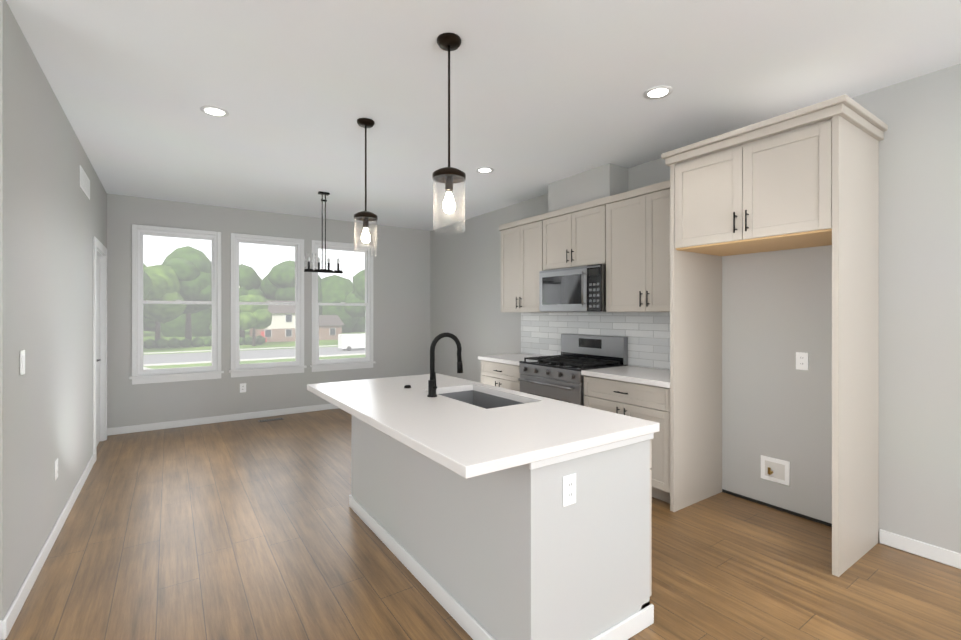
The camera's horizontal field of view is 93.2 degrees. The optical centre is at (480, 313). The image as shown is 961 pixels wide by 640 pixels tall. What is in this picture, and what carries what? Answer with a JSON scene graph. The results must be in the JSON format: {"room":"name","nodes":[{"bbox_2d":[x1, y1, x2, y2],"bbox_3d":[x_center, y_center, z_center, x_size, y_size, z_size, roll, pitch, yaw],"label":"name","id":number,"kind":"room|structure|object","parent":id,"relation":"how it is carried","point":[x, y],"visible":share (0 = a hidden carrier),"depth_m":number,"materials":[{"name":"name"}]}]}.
{"room":"kitchen","nodes":[
{"label":"kitchen","id":0,"kind":"room"},
{"bbox_2d":[0,0,107,620],"bbox_3d":[-3.269,0.015,3.542,0.200,2.790,3.962,0,0,-34],"label":"wall","id":1,"kind":"structure","parent":0,"point":[48,224],"depth_m":2.50,"materials":[{"name":"grey paint"}]},
{"bbox_2d":[20,350,24,375],"bbox_3d":[-2.234,0.240,2.216,0.008,0.120,0.075,0,0,-34],"label":"light switch","id":2,"kind":"object","parent":1,"relation":"attached to","point":[22,362],"visible":1,"depth_m":2.20,"materials":[{"name":"white plastic"}]},
{"bbox_2d":[0,454,94,639],"bbox_3d":[-2.851,1.368,3.118,0.018,0.085,2.814,0,0,-34],"label":"baseboard","id":3,"kind":"structure","parent":1,"relation":"attached to","point":[6,625],"depth_m":2.46,"materials":[{"name":"white wood"}]},
{"bbox_2d":[55,458,57,479],"bbox_3d":[-2.692,0.990,2.885,0.008,0.120,0.075,0,0,-34],"label":"electrical outlet","id":4,"kind":"object","parent":1,"relation":"attached to","point":[56,469],"visible":1,"depth_m":2.87,"materials":[{"name":"white plastic"}]},
{"bbox_2d":[80,165,89,199],"bbox_3d":[-3.358,-1.105,3.858,0.009,0.170,0.520,0,0,-34],"label":"air vent","id":5,"kind":"object","parent":1,"relation":"in","point":[84,183],"visible":1,"depth_m":3.81,"materials":[{"name":"white plastic"}]},
{"bbox_2d":[93,236,106,461],"bbox_3d":[-4.000,0.343,4.643,0.239,2.135,0.990,0,0,-34],"label":"door frame","id":6,"kind":"structure","parent":1,"relation":"attached to","point":[99,341],"depth_m":4.96,"materials":[{"name":"white wood"}]},
{"bbox_2d":[108,194,427,427],"bbox_3d":[-3.696,0.015,5.748,6.750,2.790,0.160,0,0,-34],"label":"wall","id":7,"kind":"structure","parent":0,"point":[400,260],"depth_m":6.07,"materials":[{"name":"grey paint"}]},
{"bbox_2d":[129,224,223,384],"bbox_3d":[-3.768,-0.104,5.668,0.970,1.894,0.210,0,0,-34],"label":"window","id":8,"kind":"structure","parent":7,"relation":"in","point":[201,372],"depth_m":5.62,"materials":[{"name":"white"}]},
{"bbox_2d":[107,403,337,435],"bbox_3d":[-2.569,1.367,6.413,4.200,0.085,0.018,0,0,-34],"label":"baseboard","id":9,"kind":"structure","parent":7,"relation":"attached to","point":[242,416],"depth_m":5.83,"materials":[{"name":"white wood"}]},
{"bbox_2d":[240,383,245,392],"bbox_3d":[-3.149,0.990,6.021,0.075,0.120,0.008,0,0,-34],"label":"outlet","id":10,"kind":"object","parent":7,"relation":"attached to","point":[242,387],"visible":1,"depth_m":6.02,"materials":[{"name":"white plastic"}]},
{"bbox_2d":[228,233,306,377],"bbox_3d":[-2.922,-0.104,6.248,0.970,1.894,0.210,0,0,-34],"label":"window","id":11,"kind":"structure","parent":7,"relation":"in","point":[266,368],"depth_m":6.21,"materials":[{"name":"white"}]},
{"bbox_2d":[310,240,375,371],"bbox_3d":[-2.077,-0.104,6.827,0.970,1.894,0.210,0,0,-34],"label":"window","id":12,"kind":"structure","parent":7,"relation":"in","point":[365,361],"depth_m":6.80,"materials":[{"name":"white"}]},
{"bbox_2d":[5,408,960,639],"bbox_3d":[-1.089,1.460,1.952,7.120,0.100,9.370,0,0,-34],"label":"floor","id":13,"kind":"structure","parent":0,"point":[251,529],"depth_m":2.53,"materials":[{"name":"brown wood"}]},
{"bbox_2d":[258,418,282,421],"bbox_3d":[-2.763,1.406,5.988,0.300,0.006,0.100,0,0,-34],"label":"floor vent","id":14,"kind":"object","parent":13,"relation":"in","point":[270,420],"visible":1,"depth_m":5.96,"materials":[{"name":"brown metal"}]},
{"bbox_2d":[481,361,520,391],"bbox_3d":[0.467,0.973,5.137,0.630,0.876,0.736,0,0,-34],"label":"base cabinet","id":15,"kind":"object","parent":13,"relation":"on","point":[503,376],"depth_m":4.94,"materials":[{"name":"beige paint"}]},
{"bbox_2d":[478,353,549,364],"bbox_3d":[0.451,0.515,5.138,0.655,0.040,0.756,0,0,-34],"label":"countertop","id":16,"kind":"structure","parent":15,"relation":"on","point":[503,359],"depth_m":5.08,"materials":[{"name":"white stone"}]},
{"bbox_2d":[349,413,653,639],"bbox_3d":[-0.082,0.973,2.691,0.744,0.876,2.018,0,0,-34],"label":"kitchen island","id":17,"kind":"object","parent":13,"relation":"on","point":[482,511],"depth_m":1.93,"materials":[{"name":"white"}]},
{"bbox_2d":[307,373,658,480],"bbox_3d":[-0.200,0.515,2.610,1.040,0.040,2.060,0,0,-34],"label":"island countertop","id":18,"kind":"structure","parent":17,"relation":"on","point":[469,439],"depth_m":2.06,"materials":[{"name":"white stone"}]},
{"bbox_2d":[427,332,462,396],"bbox_3d":[-0.204,0.305,2.743,0.244,0.379,0.085,0,0,-34],"label":"faucet","id":19,"kind":"object","parent":18,"relation":"on","point":[432,387],"visible":1,"depth_m":2.70,"materials":[{"name":"black metal"}]},
{"bbox_2d":[447,389,514,404],"bbox_3d":[-0.010,0.639,2.758,0.406,0.232,0.736,0,0,-34],"label":"sink","id":20,"kind":"object","parent":18,"relation":"in","point":[477,395],"depth_m":3.07,"materials":[{"name":"grey metal"}]},
{"bbox_2d":[518,334,627,405],"bbox_3d":[0.874,0.818,4.455,0.704,1.185,0.834,0,0,-34],"label":"range","id":21,"kind":"object","parent":13,"relation":"on","point":[559,377],"visible":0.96,"depth_m":4.36,"materials":[{"name":"silver metal"}]},
{"bbox_2d":[584,377,669,502],"bbox_3d":[1.393,0.973,3.785,0.630,0.876,0.843,0,0,-34],"label":"base cabinet","id":22,"kind":"object","parent":13,"relation":"on","point":[638,392],"depth_m":3.44,"materials":[{"name":"beige paint"}]},
{"bbox_2d":[582,365,669,388],"bbox_3d":[1.383,0.515,3.778,0.655,0.040,0.843,0,0,-34],"label":"countertop","id":23,"kind":"structure","parent":22,"relation":"on","point":[640,375],"depth_m":3.69,"materials":[{"name":"white stone"}]},
{"bbox_2d":[661,94,887,576],"bbox_3d":[1.885,0.133,3.008,0.695,2.555,1.080,0,0,-34],"label":"surround","id":24,"kind":"object","parent":13,"relation":"on","point":[806,177],"visible":1,"depth_m":2.73,"materials":[{"name":"beige paint"}]},
{"bbox_2d":[6,0,960,230],"bbox_3d":[-1.089,-1.440,1.952,7.120,0.120,9.370,0,0,-34],"label":"ceiling","id":25,"kind":"structure","parent":0,"point":[544,94],"depth_m":2.71,"materials":[{"name":"white paint"}]},
{"bbox_2d":[200,105,228,116],"bbox_3d":[-1.814,-1.375,3.098,0.169,0.007,0.169,0,0,-40],"label":"recessed light","id":26,"kind":"object","parent":25,"relation":"in","point":[214,111],"depth_m":3.10,"materials":[{"name":"white plastic"}]},
{"bbox_2d":[304,191,342,273],"bbox_3d":[-1.790,-0.922,5.187,0.430,0.916,0.094,0,0,-34],"label":"chandelier","id":27,"kind":"object","parent":25,"relation":"hanging from","point":[325,270],"visible":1,"depth_m":5.17,"materials":[{"name":"black metal"}]},
{"bbox_2d":[354,118,377,255],"bbox_3d":[-0.825,-0.897,3.266,0.168,0.964,0.168,0,0,-34],"label":"pendant light","id":28,"kind":"object","parent":25,"relation":"hanging from","point":[365,216],"visible":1,"depth_m":3.25,"materials":[{"name":"brown metal"}]},
{"bbox_2d":[432,33,465,233],"bbox_3d":[-0.159,-0.897,2.292,0.168,0.964,0.168,0,0,-34],"label":"pendant light","id":29,"kind":"object","parent":25,"relation":"hanging from","point":[448,176],"visible":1,"depth_m":2.28,"materials":[{"name":"clear glass"}]},
{"bbox_2d":[476,167,493,172],"bbox_3d":[0.043,-1.376,4.370,0.169,0.007,0.169,0,0,-40],"label":"recessed light","id":30,"kind":"object","parent":25,"relation":"in","point":[483,169],"depth_m":4.36,"materials":[{"name":"white plastic"}]},
{"bbox_2d":[644,85,672,98],"bbox_3d":[1.108,-1.375,2.832,0.169,0.007,0.169,0,0,17],"label":"recessed light","id":31,"kind":"object","parent":25,"relation":"in","point":[659,92],"depth_m":2.83,"materials":[{"name":"white plastic"}]},
{"bbox_2d":[428,64,960,552],"bbox_3d":[1.782,0.015,3.919,0.160,2.790,9.370,0,0,-34],"label":"wall","id":32,"kind":"structure","parent":0,"point":[432,284],"depth_m":3.01,"materials":[{"name":"grey paint"}]},
{"bbox_2d":[499,213,546,311],"bbox_3d":[0.605,-0.530,5.191,0.340,1.040,0.801,0,0,-34],"label":"upper cabinet","id":33,"kind":"object","parent":32,"relation":"attached to","point":[523,242],"depth_m":5.08,"materials":[{"name":"beige paint"}]},
{"bbox_2d":[547,199,598,269],"bbox_3d":[1.034,-0.751,4.564,0.340,0.598,0.840,0,0,-34],"label":"upper cabinet","id":34,"kind":"object","parent":32,"relation":"attached to","point":[572,231],"depth_m":4.43,"materials":[{"name":"beige paint"}]},
{"bbox_2d":[539,264,605,311],"bbox_3d":[0.996,-0.231,4.538,0.434,0.433,0.832,0,0,-34],"label":"microwave","id":35,"kind":"object","parent":34,"relation":"attached to","point":[578,289],"visible":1,"depth_m":4.37,"materials":[{"name":"silver metal"}]},
{"bbox_2d":[548,163,627,211],"bbox_3d":[1.065,-1.215,4.585,0.269,0.327,0.820,0,0,-34],"label":"wall box","id":36,"kind":"object","parent":32,"relation":"attached to","point":[607,180],"visible":0.64,"depth_m":4.38,"materials":[{"name":"grey paint"}]},
{"bbox_2d":[521,312,669,369],"bbox_3d":[1.197,0.243,4.622,0.009,0.503,2.448,0,0,-34],"label":"tile backsplash","id":37,"kind":"structure","parent":32,"relation":"attached to","point":[647,334],"depth_m":4.50,"materials":[{"name":"white tile"}]},
{"bbox_2d":[599,180,669,311],"bbox_3d":[1.493,-0.530,3.893,0.340,1.040,0.908,0,0,-34],"label":"upper cabinet","id":38,"kind":"object","parent":32,"relation":"attached to","point":[624,237],"depth_m":3.84,"materials":[{"name":"beige paint"}]},
{"bbox_2d":[761,455,789,485],"bbox_3d":[2.105,1.130,3.261,0.050,0.170,0.190,0,0,-34],"label":"outlet box","id":39,"kind":"object","parent":32,"relation":"attached to","point":[775,470],"visible":1,"depth_m":3.26,"materials":[{"name":"white plastic"}]},
{"bbox_2d":[722,489,831,526],"bbox_3d":[2.172,1.399,3.204,0.004,0.022,0.926,0,0,-34],"label":"trim","id":40,"kind":"structure","parent":32,"relation":"attached to","point":[782,509],"depth_m":3.25,"materials":[{"name":"black"}]},
{"bbox_2d":[796,352,807,369],"bbox_3d":[2.218,0.330,3.133,0.008,0.120,0.075,0,0,-34],"label":"outlet","id":41,"kind":"object","parent":32,"relation":"attached to","point":[801,360],"visible":1,"depth_m":3.13,"materials":[{"name":"white plastic"}]},
{"bbox_2d":[879,529,960,568],"bbox_3d":[3.349,1.368,1.474,0.018,0.085,3.185,0,0,-34],"label":"baseboard","id":42,"kind":"structure","parent":32,"relation":"attached to","point":[927,550],"depth_m":2.63,"materials":[{"name":"white wood"}]},
{"label":"outside","id":43,"kind":"structure","parent":0,"visible":0},
{"bbox_2d":[143,329,363,368],"bbox_3d":[-59.479,5.745,121.167,360.000,0.300,252.650,0,0,-34],"label":"lawn","id":44,"kind":"structure","parent":43,"point":[274,344],"depth_m":72.20,"materials":[{"name":"green plant"}]},
{"bbox_2d":[143,270,152,298],"bbox_3d":[-52.461,-2.419,63.845,10.549,16.042,11.629,0,0,-34],"label":"tree","id":45,"kind":"object","parent":44,"relation":"on","point":[147,284],"depth_m":65.07,"materials":[{"name":"green plant"}]},
{"bbox_2d":[143,265,186,340],"bbox_3d":[-53.245,-1.197,75.004,8.066,13.596,9.463,0,0,-34],"label":"tree","id":46,"kind":"object","parent":44,"relation":"on","point":[169,269],"depth_m":73.23,"materials":[{"name":"green plant"}]},
{"bbox_2d":[162,246,211,339],"bbox_3d":[-53.228,-3.446,83.368,11.835,18.092,11.076,0,0,-34],"label":"tree","id":47,"kind":"object","parent":44,"relation":"on","point":[177,269],"depth_m":81.40,"materials":[{"name":"green plant"}]},
{"bbox_2d":[143,335,265,347],"bbox_3d":[-49.627,4.900,74.903,26.118,1.959,2.536,0,0,-34],"label":"hedge","id":48,"kind":"object","parent":44,"relation":"on","point":[205,343],"depth_m":74.97,"materials":[{"name":"green plant"}]},
{"bbox_2d":[239,264,265,337],"bbox_3d":[-52.472,-2.716,101.385,9.043,16.627,8.813,0,0,-34],"label":"tree","id":49,"kind":"object","parent":44,"relation":"on","point":[247,282],"depth_m":99.81,"materials":[{"name":"green plant"}]},
{"bbox_2d":[143,345,364,369],"bbox_3d":[-17.730,5.573,60.220,360.000,0.060,39.600,0,0,-34],"label":"road","id":50,"kind":"structure","parent":44,"relation":"on","point":[192,358],"depth_m":59.92,"materials":[{"name":"grey asphalt"}]},
{"bbox_2d":[338,333,364,350],"bbox_3d":[-18.534,4.340,69.003,5.600,2.450,2.040,0,0,-34],"label":"van","id":51,"kind":"object","parent":50,"relation":"on","point":[360,336],"depth_m":67.55,"materials":[{"name":"white metal"}]},
{"bbox_2d":[143,263,364,336],"bbox_3d":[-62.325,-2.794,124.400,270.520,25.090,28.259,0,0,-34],"label":"tree","id":52,"kind":"object","parent":44,"relation":"on","point":[320,286],"depth_m":124.96,"materials":[{"name":"green plant"}]},
{"bbox_2d":[239,294,271,345],"bbox_3d":[-38.948,1.213,77.423,6.580,8.775,6.209,0,0,-34],"label":"tree","id":53,"kind":"object","parent":44,"relation":"on","point":[254,317],"depth_m":75.90,"materials":[{"name":"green plant"}]},
{"bbox_2d":[250,301,294,341],"bbox_3d":[-42.457,1.498,93.221,8.500,8.200,11.000,0,0,-34],"label":"house","id":54,"kind":"structure","parent":44,"relation":"on","point":[287,328],"depth_m":89.56,"materials":[{"name":"white"}]},
{"bbox_2d":[261,260,294,300],"bbox_3d":[-44.522,-3.383,105.912,12.555,17.960,13.989,0,0,-34],"label":"tree","id":55,"kind":"object","parent":44,"relation":"on","point":[291,285],"depth_m":100.87,"materials":[{"name":"green plant"}]},
{"bbox_2d":[319,315,343,339],"bbox_3d":[-35.480,2.998,98.607,8.900,5.200,10.000,0,0,-34],"label":"brick house","id":56,"kind":"structure","parent":44,"relation":"on","point":[332,322],"depth_m":96.25,"materials":[{"name":"grey"}]},
{"bbox_2d":[344,269,364,316],"bbox_3d":[-22.702,-1.919,93.683,10.084,15.033,11.043,0,0,-34],"label":"tree","id":57,"kind":"object","parent":44,"relation":"on","point":[357,288],"depth_m":90.86,"materials":[{"name":"green plant"}]}
]}

